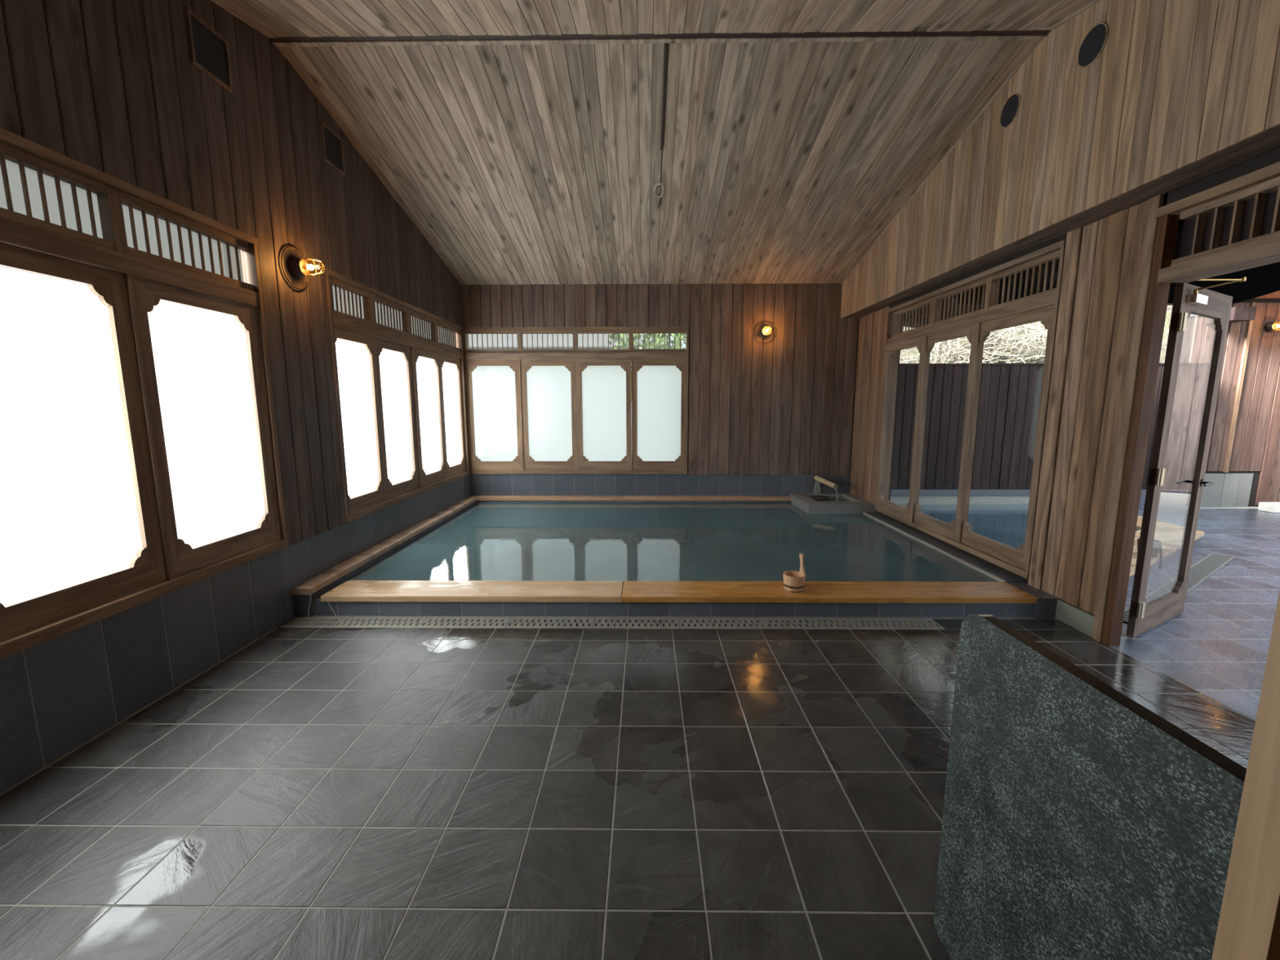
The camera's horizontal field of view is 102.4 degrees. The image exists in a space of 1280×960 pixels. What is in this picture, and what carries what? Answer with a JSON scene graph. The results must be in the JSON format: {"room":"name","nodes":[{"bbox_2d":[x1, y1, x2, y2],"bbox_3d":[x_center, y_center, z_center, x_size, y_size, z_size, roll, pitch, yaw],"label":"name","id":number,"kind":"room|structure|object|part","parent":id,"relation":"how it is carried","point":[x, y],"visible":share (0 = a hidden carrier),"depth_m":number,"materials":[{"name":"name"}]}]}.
{"room":"spa","nodes":[
{"label":"spa","id":0,"kind":"room"},
{"bbox_2d":[0,0,471,793],"bbox_3d":[-2.587,-0.929,3.784,0.226,4.170,7.350,0,8,1],"label":"wall","id":1,"kind":"structure","parent":0,"point":[112,87],"depth_m":3.04,"materials":[{"name":"brown wood"}]},
{"bbox_2d":[0,127,288,659],"bbox_3d":[-2.566,-0.362,2.181,0.160,2.047,2.615,0,8,1],"label":"window","id":2,"kind":"structure","parent":1,"relation":"in","point":[140,463],"depth_m":2.49,"materials":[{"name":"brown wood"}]},
{"bbox_3d":[-2.578,-1.192,2.070,0.004,0.215,0.775,0,8,1],"label":"transom pane","id":3,"kind":"part","parent":2,"relation":"part of","materials":[{"name":"grey glass"}]},
{"bbox_3d":[-2.549,-0.196,2.206,0.005,1.370,0.702,0,8,1],"label":"pane","id":4,"kind":"part","parent":2,"relation":"part of","materials":[{"name":"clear glass"}]},
{"bbox_3d":[-2.537,-0.176,2.210,0.030,1.560,0.838,0,8,1],"label":"sash","id":5,"kind":"part","parent":2,"relation":"part of","materials":[{"name":"brown wood"}]},
{"bbox_3d":[-2.554,-1.315,2.043,0.052,0.037,2.555,0,8,1],"label":"transom rail","id":6,"kind":"part","parent":2,"relation":"part of","materials":[{"name":"brown wood"}]},
{"bbox_3d":[-2.554,-1.060,2.080,0.052,0.048,2.555,0,8,1],"label":"transom rail","id":7,"kind":"part","parent":2,"relation":"part of","materials":[{"name":"brown wood"}]},
{"bbox_3d":[-2.565,0.624,2.324,0.160,0.055,2.615,0,8,1],"label":"sill","id":8,"kind":"part","parent":2,"relation":"part of","materials":[{"name":"brown wood"}]},
{"bbox_3d":[-2.569,-1.314,2.915,0.004,0.215,0.805,0,8,1],"label":"transom pane","id":9,"kind":"part","parent":2,"relation":"part of","materials":[{"name":"grey glass"}]},
{"bbox_3d":[-2.516,-0.297,3.049,0.030,1.560,0.853,0,8,1],"label":"sash","id":10,"kind":"part","parent":2,"relation":"part of","materials":[{"name":"brown wood"}]},
{"bbox_3d":[-2.528,-0.316,3.038,0.005,1.370,0.699,0,8,1],"label":"pane","id":11,"kind":"part","parent":2,"relation":"part of","materials":[{"name":"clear glass"}]},
{"bbox_2d":[184,6,233,92],"bbox_3d":[-2.479,-2.468,2.964,0.022,0.276,0.276,0,8,1],"label":"air vent","id":12,"kind":"object","parent":1,"relation":"in","point":[209,51],"visible":1,"depth_m":2.96,"materials":[{"name":"brown wood"}]},
{"bbox_2d":[280,245,324,289],"bbox_3d":[-2.371,-1.517,3.682,0.212,0.290,0.290,0,8,1],"label":"wall lamp","id":13,"kind":"object","parent":1,"relation":"attached to","point":[298,267],"visible":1,"depth_m":3.65,"materials":[{"name":"brown metal"}]},
{"bbox_3d":[-2.355,-1.523,3.681,0.048,0.039,0.040,0,8,1],"label":"bulb","id":14,"kind":"part","parent":13,"relation":"part of","materials":[{"name":"beige glass"}]},
{"bbox_2d":[320,120,345,175],"bbox_3d":[-2.467,-2.657,4.134,0.022,0.276,0.276,0,8,1],"label":"air vent","id":15,"kind":"object","parent":1,"relation":"in","point":[332,144],"visible":1,"depth_m":4.13,"materials":[{"name":"brown wood"}]},
{"bbox_2d":[324,267,469,523],"bbox_3d":[-2.530,-0.870,5.687,0.160,2.047,3.040,0,8,1],"label":"window","id":16,"kind":"structure","parent":1,"relation":"in","point":[400,363],"depth_m":5.22,"materials":[{"name":"brown wood"}]},
{"bbox_3d":[-2.553,-1.534,4.434,0.004,0.215,0.666,0,8,1],"label":"transom pane","id":17,"kind":"part","parent":16,"relation":"part of","materials":[{"name":"grey glass"}]},
{"bbox_3d":[-2.513,-0.535,4.550,0.005,1.370,0.634,0,8,1],"label":"pane","id":18,"kind":"part","parent":16,"relation":"part of","materials":[{"name":"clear glass"}]},
{"bbox_3d":[-2.501,-0.520,4.585,0.030,1.560,0.697,0,8,1],"label":"sash","id":19,"kind":"part","parent":16,"relation":"part of","materials":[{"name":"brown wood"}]},
{"bbox_3d":[-2.546,-1.640,5.170,0.004,0.215,0.693,0,8,1],"label":"transom pane","id":20,"kind":"part","parent":16,"relation":"part of","materials":[{"name":"grey glass"}]},
{"bbox_3d":[-2.518,-1.823,5.549,0.052,0.037,2.980,0,8,1],"label":"transom rail","id":21,"kind":"part","parent":16,"relation":"part of","materials":[{"name":"brown wood"}]},
{"bbox_3d":[-2.517,-0.644,5.305,0.005,1.370,0.632,0,8,1],"label":"pane","id":22,"kind":"part","parent":16,"relation":"part of","materials":[{"name":"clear glass"}]},
{"bbox_3d":[-2.517,-1.568,5.586,0.052,0.048,2.980,0,8,1],"label":"transom rail","id":23,"kind":"part","parent":16,"relation":"part of","materials":[{"name":"brown wood"}]},
{"bbox_3d":[-2.505,-0.625,5.311,0.030,1.560,0.767,0,8,1],"label":"sash","id":24,"kind":"part","parent":16,"relation":"part of","materials":[{"name":"brown wood"}]},
{"bbox_3d":[-2.529,0.116,5.829,0.160,0.055,3.040,0,8,1],"label":"sill","id":25,"kind":"part","parent":16,"relation":"part of","materials":[{"name":"brown wood"}]},
{"bbox_3d":[-2.538,-1.747,5.908,0.004,0.215,0.672,0,8,1],"label":"transom pane","id":26,"kind":"part","parent":16,"relation":"part of","materials":[{"name":"grey glass"}]},
{"bbox_3d":[-2.485,-0.735,6.072,0.030,1.560,0.768,0,8,1],"label":"sash","id":27,"kind":"part","parent":16,"relation":"part of","materials":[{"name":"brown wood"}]},
{"bbox_3d":[-2.497,-0.755,6.073,0.005,1.370,0.632,0,8,1],"label":"pane","id":28,"kind":"part","parent":16,"relation":"part of","materials":[{"name":"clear glass"}]},
{"bbox_3d":[-2.530,-1.857,6.667,0.004,0.215,0.733,0,8,1],"label":"transom pane","id":29,"kind":"part","parent":16,"relation":"part of","materials":[{"name":"grey glass"}]},
{"bbox_3d":[-2.501,-0.864,6.822,0.005,1.370,0.619,0,8,1],"label":"pane","id":30,"kind":"part","parent":16,"relation":"part of","materials":[{"name":"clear glass"}]},
{"bbox_3d":[-2.490,-0.843,6.821,0.030,1.560,0.740,0,8,1],"label":"sash","id":31,"kind":"part","parent":16,"relation":"part of","materials":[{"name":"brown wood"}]},
{"bbox_2d":[0,506,1279,959],"bbox_3d":[4.641,1.153,3.349,14.550,0.251,9.100,0,8,1],"label":"floor","id":32,"kind":"structure","parent":0,"point":[308,793],"depth_m":2.04,"materials":[{"name":"tile"}]},
{"bbox_2d":[279,617,945,629],"bbox_3d":[-0.205,1.033,3.600,4.554,0.071,0.171,0,8,1],"label":"drain grate","id":33,"kind":"object","parent":32,"relation":"in","point":[424,622],"visible":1,"depth_m":3.60,"materials":[{"name":"metal"}]},
{"bbox_3d":[-2.304,1.000,3.617,0.352,0.004,0.168,0,8,1],"label":"grate panel","id":34,"kind":"part","parent":33,"relation":"part of","materials":[{"name":"metal"}]},
{"bbox_3d":[-1.827,1.000,3.612,0.597,0.004,0.168,0,8,1],"label":"grate panel","id":35,"kind":"part","parent":33,"relation":"part of","materials":[{"name":"metal"}]},
{"bbox_3d":[-1.227,1.000,3.606,0.597,0.004,0.168,0,8,1],"label":"grate panel","id":36,"kind":"part","parent":33,"relation":"part of","materials":[{"name":"metal"}]},
{"bbox_3d":[-0.627,1.000,3.600,0.597,0.004,0.168,0,8,1],"label":"grate panel","id":37,"kind":"part","parent":33,"relation":"part of","materials":[{"name":"metal"}]},
{"bbox_3d":[-0.027,1.000,3.593,0.597,0.004,0.168,0,8,1],"label":"grate panel","id":38,"kind":"part","parent":33,"relation":"part of","materials":[{"name":"metal"}]},
{"bbox_3d":[0.573,1.000,3.587,0.597,0.004,0.168,0,8,1],"label":"grate panel","id":39,"kind":"part","parent":33,"relation":"part of","materials":[{"name":"metal"}]},
{"bbox_3d":[1.173,1.000,3.581,0.597,0.004,0.168,0,8,1],"label":"grate panel","id":40,"kind":"part","parent":33,"relation":"part of","materials":[{"name":"metal"}]},
{"bbox_3d":[1.773,1.000,3.575,0.597,0.004,0.168,0,8,1],"label":"grate panel","id":41,"kind":"part","parent":33,"relation":"part of","materials":[{"name":"metal"}]},
{"bbox_2d":[290,495,1059,618],"bbox_3d":[0.259,0.904,5.588,5.460,0.815,3.838,0,8,1],"label":"pool","id":42,"kind":"object","parent":32,"relation":"in","point":[626,556],"visible":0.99,"depth_m":4.38,"materials":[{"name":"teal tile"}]},
{"bbox_2d":[782,553,805,592],"bbox_3d":[1.135,0.676,3.776,0.161,0.266,0.158,0,8,1],"label":"bucket","id":43,"kind":"object","parent":42,"relation":"on","point":[793,580],"visible":1,"depth_m":3.74,"materials":[{"name":"brown wood"}]},
{"bbox_3d":[1.193,0.648,3.793,0.029,0.216,0.052,-3,9,-19],"label":"handle","id":44,"kind":"part","parent":43,"relation":"part of","materials":[{"name":"brown wood"}]},
{"bbox_2d":[789,493,875,514],"bbox_3d":[2.570,0.387,6.974,0.856,0.276,0.884,0,8,1],"label":"basin","id":45,"kind":"object","parent":42,"relation":"in","point":[846,503],"visible":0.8,"depth_m":6.62,"materials":[{"name":"stone"}]},
{"bbox_2d":[809,495,831,501],"bbox_3d":[2.485,0.259,7.092,0.280,0.055,0.280,0,8,1],"label":"stone bowl","id":46,"kind":"object","parent":45,"relation":"on","point":[818,498],"visible":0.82,"depth_m":7.04,"materials":[{"name":"grey stone"}]},
{"bbox_2d":[813,475,837,501],"bbox_3d":[2.570,0.120,7.101,0.103,0.301,0.568,-1,8,-8],"label":"spout","id":47,"kind":"object","parent":45,"relation":"on","point":[819,479],"visible":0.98,"depth_m":7.19,"materials":[{"name":"wood"}]},
{"bbox_3d":[2.537,0.100,7.354,0.090,0.186,0.045,0,8,1],"label":"post","id":48,"kind":"part","parent":47,"relation":"part of","materials":[{"name":"stone"}]},
{"bbox_2d":[889,496,1204,588],"bbox_3d":[4.631,0.756,5.571,2.935,0.500,3.770,0,8,1],"label":"pool","id":49,"kind":"object","parent":32,"relation":"on","point":[1002,519],"visible":0.16,"depth_m":6.16,"materials":[{"name":"liquid"}]},
{"bbox_2d":[1137,537,1162,570],"bbox_3d":[4.580,0.664,4.643,0.162,0.250,0.160,3,9,22],"label":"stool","id":50,"kind":"object","parent":49,"relation":"on","point":[1157,545],"visible":0.44,"depth_m":4.56,"materials":[{"name":"brown"}]},
{"bbox_2d":[890,362,1209,510],"bbox_3d":[5.539,-0.599,7.330,4.723,2.075,0.120,0,8,1],"label":"fence","id":51,"kind":"object","parent":32,"relation":"on","point":[1010,394],"visible":0.43,"depth_m":7.27,"materials":[{"name":"black dark wood"}]},
{"bbox_3d":[5.516,-1.615,7.184,4.680,0.020,0.120,0,8,1],"label":"cap rail","id":52,"kind":"part","parent":51,"relation":"part of","materials":[{"name":"brown wood"}]},
{"bbox_2d":[933,613,1246,959],"bbox_3d":[0.863,0.882,0.958,0.034,0.979,0.948,0,8,1],"label":"stone wall","id":53,"kind":"structure","parent":32,"relation":"on","point":[1080,822],"depth_m":1.01,"materials":[{"name":"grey stone"}]},
{"bbox_2d":[1123,552,1235,622],"bbox_3d":[4.636,0.870,4.380,2.979,0.009,0.159,-5,10,-33],"label":"grate","id":54,"kind":"object","parent":32,"relation":"on","point":[1203,569],"visible":0.6,"depth_m":4.57,"materials":[{"name":"grey metal"}]},
{"bbox_2d":[1257,502,1279,512],"bbox_3d":[9.107,0.386,7.295,0.460,0.115,0.180,0,8,1],"label":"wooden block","id":55,"kind":"object","parent":32,"relation":"on","point":[1273,507],"visible":1,"depth_m":7.27,"materials":[{"name":"beige wood"}]},
{"bbox_2d":[210,0,1101,284],"bbox_3d":[0.342,-2.621,3.509,6.350,1.031,7.650,0,8,1],"label":"ceiling","id":56,"kind":"structure","parent":0,"point":[782,162],"depth_m":4.13,"materials":[{"name":"brown wood"}]},
{"bbox_2d":[268,30,1051,46],"bbox_3d":[0.107,-2.965,3.443,5.200,0.030,0.078,0,8,1],"label":"ceiling beam","id":57,"kind":"structure","parent":56,"relation":"attached to","point":[984,35],"depth_m":3.44,"materials":[{"name":"brown wood"}]},
{"bbox_2d":[653,43,666,208],"bbox_3d":[0.177,-2.875,4.387,0.100,0.431,1.766,0,8,1],"label":"cable","id":58,"kind":"object","parent":56,"relation":"attached to","point":[665,44],"visible":1,"depth_m":4.05,"materials":[{"name":"grey plastic"}]},
{"bbox_3d":[0.185,-2.852,4.690,0.008,0.105,0.431,0,8,1],"label":"cord","id":59,"kind":"part","parent":58,"relation":"part of","materials":[{"name":"black plastic"}]},
{"bbox_2d":[461,283,859,495],"bbox_3d":[0.247,-1.059,7.338,5.820,3.400,0.221,0,8,1],"label":"wall","id":60,"kind":"structure","parent":0,"point":[770,418],"depth_m":7.15,"materials":[{"name":"brown wood"}]},
{"bbox_2d":[462,326,688,474],"bbox_3d":[-0.888,-1.107,7.313,3.130,2.047,0.160,0,8,1],"label":"window","id":61,"kind":"structure","parent":60,"relation":"in","point":[569,400],"depth_m":7.28,"materials":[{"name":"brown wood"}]},
{"bbox_3d":[-2.060,-1.937,7.215,0.705,0.215,0.004,0,8,1],"label":"transom pane","id":62,"kind":"part","parent":61,"relation":"part of","materials":[{"name":"clear glass"}]},
{"bbox_3d":[-2.061,-0.936,7.320,0.643,1.370,0.005,0,8,1],"label":"pane","id":63,"kind":"part","parent":61,"relation":"part of","materials":[{"name":"white glass"}]},
{"bbox_3d":[-2.050,-0.915,7.311,0.746,1.560,0.030,0,8,1],"label":"sash","id":64,"kind":"part","parent":61,"relation":"part of","materials":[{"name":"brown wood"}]},
{"bbox_3d":[-1.288,-1.937,7.207,0.711,0.215,0.004,0,8,1],"label":"transom pane","id":65,"kind":"part","parent":61,"relation":"part of","materials":[{"name":"clear glass"}]},
{"bbox_3d":[-1.285,-0.917,7.315,0.780,1.560,0.030,0,8,1],"label":"sash","id":66,"kind":"part","parent":61,"relation":"part of","materials":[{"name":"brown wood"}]},
{"bbox_3d":[-1.285,-0.938,7.324,0.653,1.370,0.005,0,8,1],"label":"pane","id":67,"kind":"part","parent":61,"relation":"part of","materials":[{"name":"white glass"}]},
{"bbox_3d":[-0.890,-2.058,7.161,3.070,0.037,0.052,0,8,1],"label":"transom rail","id":68,"kind":"part","parent":61,"relation":"part of","materials":[{"name":"brown wood"}]},
{"bbox_3d":[-0.890,-1.804,7.198,3.070,0.048,0.052,0,8,1],"label":"transom rail","id":69,"kind":"part","parent":61,"relation":"part of","materials":[{"name":"brown wood"}]},
{"bbox_3d":[-0.887,-0.122,7.455,3.130,0.055,0.160,0,8,1],"label":"sill","id":70,"kind":"part","parent":61,"relation":"part of","materials":[{"name":"brown wood"}]},
{"bbox_3d":[-0.512,-1.937,7.199,0.714,0.215,0.004,0,8,1],"label":"transom pane","id":71,"kind":"part","parent":61,"relation":"part of","materials":[{"name":"clear glass"}]},
{"bbox_3d":[-0.506,-0.915,7.295,0.774,1.560,0.030,0,8,1],"label":"sash","id":72,"kind":"part","parent":61,"relation":"part of","materials":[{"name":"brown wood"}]},
{"bbox_3d":[-0.505,-0.936,7.304,0.648,1.370,0.005,0,8,1],"label":"pane","id":73,"kind":"part","parent":61,"relation":"part of","materials":[{"name":"white glass"}]},
{"bbox_3d":[0.265,-0.917,7.299,0.762,1.560,0.030,0,8,1],"label":"sash","id":74,"kind":"part","parent":61,"relation":"part of","materials":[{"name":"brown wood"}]},
{"bbox_3d":[0.271,-0.938,7.308,0.648,1.370,0.005,0,8,1],"label":"pane","id":75,"kind":"part","parent":61,"relation":"part of","materials":[{"name":"white glass"}]},
{"bbox_3d":[0.271,-1.937,7.191,0.724,0.215,0.004,0,8,1],"label":"transom pane","id":76,"kind":"part","parent":61,"relation":"part of","materials":[{"name":"clear glass"}]},
{"bbox_2d":[755,320,776,342],"bbox_3d":[1.720,-2.017,6.968,0.290,0.290,0.212,0,8,1],"label":"wall lamp","id":77,"kind":"object","parent":60,"relation":"attached to","point":[765,331],"visible":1,"depth_m":7.02,"materials":[{"name":"brown metal"}]},
{"bbox_2d":[848,146,1279,642],"bbox_3d":[3.044,-0.410,3.700,0.192,2.750,7.150,0,8,1],"label":"wall","id":78,"kind":"structure","parent":0,"point":[1108,261],"depth_m":3.42,"materials":[{"name":"brown wood"}]},
{"bbox_2d":[902,295,984,328],"bbox_3d":[3.629,-1.980,6.109,0.930,0.275,1.920,0,8,1],"label":"eave","id":79,"kind":"object","parent":78,"relation":"attached to","point":[947,299],"visible":0.13,"depth_m":6.07,"materials":[{"name":"black"}]},
{"bbox_2d":[875,240,1066,578],"bbox_3d":[3.038,-0.647,5.055,0.170,2.450,2.640,0,8,1],"label":"window","id":80,"kind":"structure","parent":78,"relation":"in","point":[976,326],"depth_m":4.68,"materials":[{"name":"brown wood"}]},
{"bbox_3d":[2.980,-0.580,5.907,0.035,1.977,0.913,0,8,1],"label":"sash","id":81,"kind":"part","parent":80,"relation":"part of","materials":[{"name":"brown wood"}]},
{"bbox_3d":[2.991,-0.463,5.098,0.035,1.977,0.918,0,8,1],"label":"sash","id":82,"kind":"part","parent":80,"relation":"part of","materials":[{"name":"brown wood"}]},
{"bbox_3d":[3.045,0.542,5.227,0.160,0.048,2.640,0,8,1],"label":"sill","id":83,"kind":"part","parent":80,"relation":"part of","materials":[{"name":"brown wood"}]},
{"bbox_3d":[3.043,-1.540,4.926,0.052,0.045,2.580,0,8,1],"label":"transom rail","id":84,"kind":"part","parent":80,"relation":"part of","materials":[{"name":"brown wood"}]},
{"bbox_3d":[3.043,-1.800,4.888,0.052,0.040,2.580,0,8,1],"label":"transom rail","id":85,"kind":"part","parent":80,"relation":"part of","materials":[{"name":"brown wood"}]},
{"bbox_3d":[3.005,-0.343,4.269,0.035,1.977,0.933,0,8,1],"label":"sash","id":86,"kind":"part","parent":80,"relation":"part of","materials":[{"name":"brown wood"}]},
{"bbox_2d":[840,0,1279,318],"bbox_3d":[2.921,-2.338,3.422,0.431,1.295,7.150,0,8,1],"label":"bulkhead","id":87,"kind":"object","parent":78,"relation":"attached to","point":[1178,94],"visible":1,"depth_m":3.08,"materials":[{"name":"brown wood"}]},
{"bbox_2d":[999,93,1020,128],"bbox_3d":[2.706,-2.700,3.763,0.009,0.212,0.212,0,8,1],"label":"round vent","id":88,"kind":"object","parent":87,"relation":"attached to","point":[1010,110],"visible":1,"depth_m":3.76,"materials":[{"name":"black metal"}]},
{"bbox_2d":[1076,22,1108,68],"bbox_3d":[2.699,-2.592,3.070,0.009,0.212,0.212,0,8,1],"label":"round vent","id":89,"kind":"object","parent":87,"relation":"attached to","point":[1093,43],"visible":1,"depth_m":3.06,"materials":[{"name":"black metal"}]},
{"bbox_2d":[1055,599,1094,636],"bbox_3d":[2.958,0.935,3.508,0.020,0.142,0.418,0,8,1],"label":"baseboard","id":90,"kind":"structure","parent":78,"relation":"attached to","point":[1079,620],"depth_m":3.49,"materials":[{"name":"grey stone"}]},
{"bbox_2d":[955,217,1279,304],"bbox_3d":[4.534,-1.463,2.633,2.790,0.125,5.070,0,8,1],"label":"roof canopy","id":91,"kind":"object","parent":78,"relation":"attached to","point":[1263,280],"visible":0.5,"depth_m":4.34,"materials":[{"name":"black"}]},
{"bbox_3d":[2.963,-0.293,3.134,0.042,2.680,0.065,0,8,1],"label":"corner post","id":92,"kind":"part","parent":78,"relation":"part of","materials":[{"name":"brown wood"}]},
{"bbox_2d":[1101,161,1279,645],"bbox_3d":[3.028,-0.182,2.627,0.191,2.605,0.980,0,8,1],"label":"door frame","id":93,"kind":"structure","parent":78,"relation":"in","point":[1233,225],"depth_m":2.86,"materials":[{"name":"brown wood"}]},
{"bbox_2d":[1125,276,1246,637],"bbox_3d":[3.539,-0.085,3.284,0.997,2.200,0.263,-5,10,-33],"label":"door","id":94,"kind":"structure","parent":93,"relation":"attached to","point":[1188,299],"depth_m":3.30,"materials":[{"name":"brown wood"}]},
{"bbox_3d":[3.846,0.020,3.564,0.157,0.051,0.160,-5,9,-28],"label":"lever handle","id":95,"kind":"part","parent":94,"relation":"part of","materials":[{"name":"black"}]},
{"bbox_3d":[3.237,-1.110,2.913,0.263,0.060,0.206,-5,9,-28],"label":"closer arm","id":96,"kind":"part","parent":94,"relation":"part of","materials":[{"name":"gold metal"}]},
{"bbox_3d":[3.009,-1.150,2.472,0.065,0.043,0.840,0,8,1],"label":"transom rail","id":97,"kind":"part","parent":93,"relation":"part of","materials":[{"name":"brown wood"}]},
{"bbox_3d":[3.009,-1.398,2.428,0.065,0.040,0.825,0,8,1],"label":"transom rail","id":98,"kind":"part","parent":93,"relation":"part of","materials":[{"name":"brown wood"}]},
{"bbox_2d":[1179,300,1279,506],"bbox_3d":[9.937,-1.071,7.490,4.156,2.950,0.200,0,8,1],"label":"wall","id":99,"kind":"structure","parent":0,"point":[1243,462],"depth_m":7.44,"materials":[{"name":"wood"},{"name":"stone"}]},
{"bbox_2d":[1167,290,1279,324],"bbox_3d":[9.901,-2.421,6.769,4.500,0.570,1.600,0,8,1],"label":"roof","id":100,"kind":"structure","parent":99,"relation":"attached to","point":[1237,314],"depth_m":6.92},
{"bbox_2d":[1259,316,1279,337],"bbox_3d":[8.885,-2.136,7.158,0.290,0.290,0.212,0,8,1],"label":"wall lamp","id":101,"kind":"object","parent":99,"relation":"attached to","point":[1270,326],"visible":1,"depth_m":7.22,"materials":[{"name":"brown metal"}]},
{"bbox_3d":[0.170,0.089,-1.114,5.840,3.250,2.880,0,8,1],"label":"wall","id":102,"kind":"structure","parent":0,"visible":0},
{"bbox_2d":[1211,590,1279,959],"bbox_3d":[-0.096,0.313,0.307,1.280,2.300,0.173,0,8,1],"label":"wooden post","id":103,"kind":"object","parent":102,"relation":"in","point":[1248,928],"depth_m":0.37,"materials":[{"name":"brown wood"}]},
{"label":"outside","id":104,"kind":"structure","parent":0,"visible":0},
{"bbox_2d":[899,305,1172,367],"bbox_3d":[12.103,-4.231,11.789,19.000,9.156,9.000,0,8,1],"label":"hillside","id":105,"kind":"structure","parent":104,"point":[1169,308],"depth_m":10.74,"materials":[{"name":"white plant"}]},
{"bbox_2d":[899,342,951,363],"bbox_3d":[4.975,-1.539,9.967,2.931,2.603,2.545,0,8,1],"label":"bare shrub","id":106,"kind":"object","parent":105,"relation":"on","point":[938,342],"visible":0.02,"depth_m":9.45,"materials":[{"name":"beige plant"}]},
{"bbox_2d":[899,326,1044,363],"bbox_3d":[5.955,-2.618,10.050,2.809,2.007,2.444,0,8,1],"label":"bare shrub","id":107,"kind":"object","parent":105,"relation":"on","point":[948,352],"visible":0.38,"depth_m":9.87,"materials":[{"name":"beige plant"}]},
{"bbox_2d":[943,323,1047,363],"bbox_3d":[7.124,-2.832,10.137,2.515,2.195,2.225,0,8,1],"label":"bare shrub","id":108,"kind":"object","parent":105,"relation":"on","point":[1006,333],"visible":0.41,"depth_m":10.03,"materials":[{"name":"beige plant"}]},
{"bbox_2d":[992,320,1047,363],"bbox_3d":[7.925,-2.975,10.402,2.900,2.297,2.143,0,8,1],"label":"bare shrub","id":109,"kind":"object","parent":105,"relation":"on","point":[1034,331],"visible":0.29,"depth_m":10.31,"materials":[{"name":"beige plant"}]}
]}

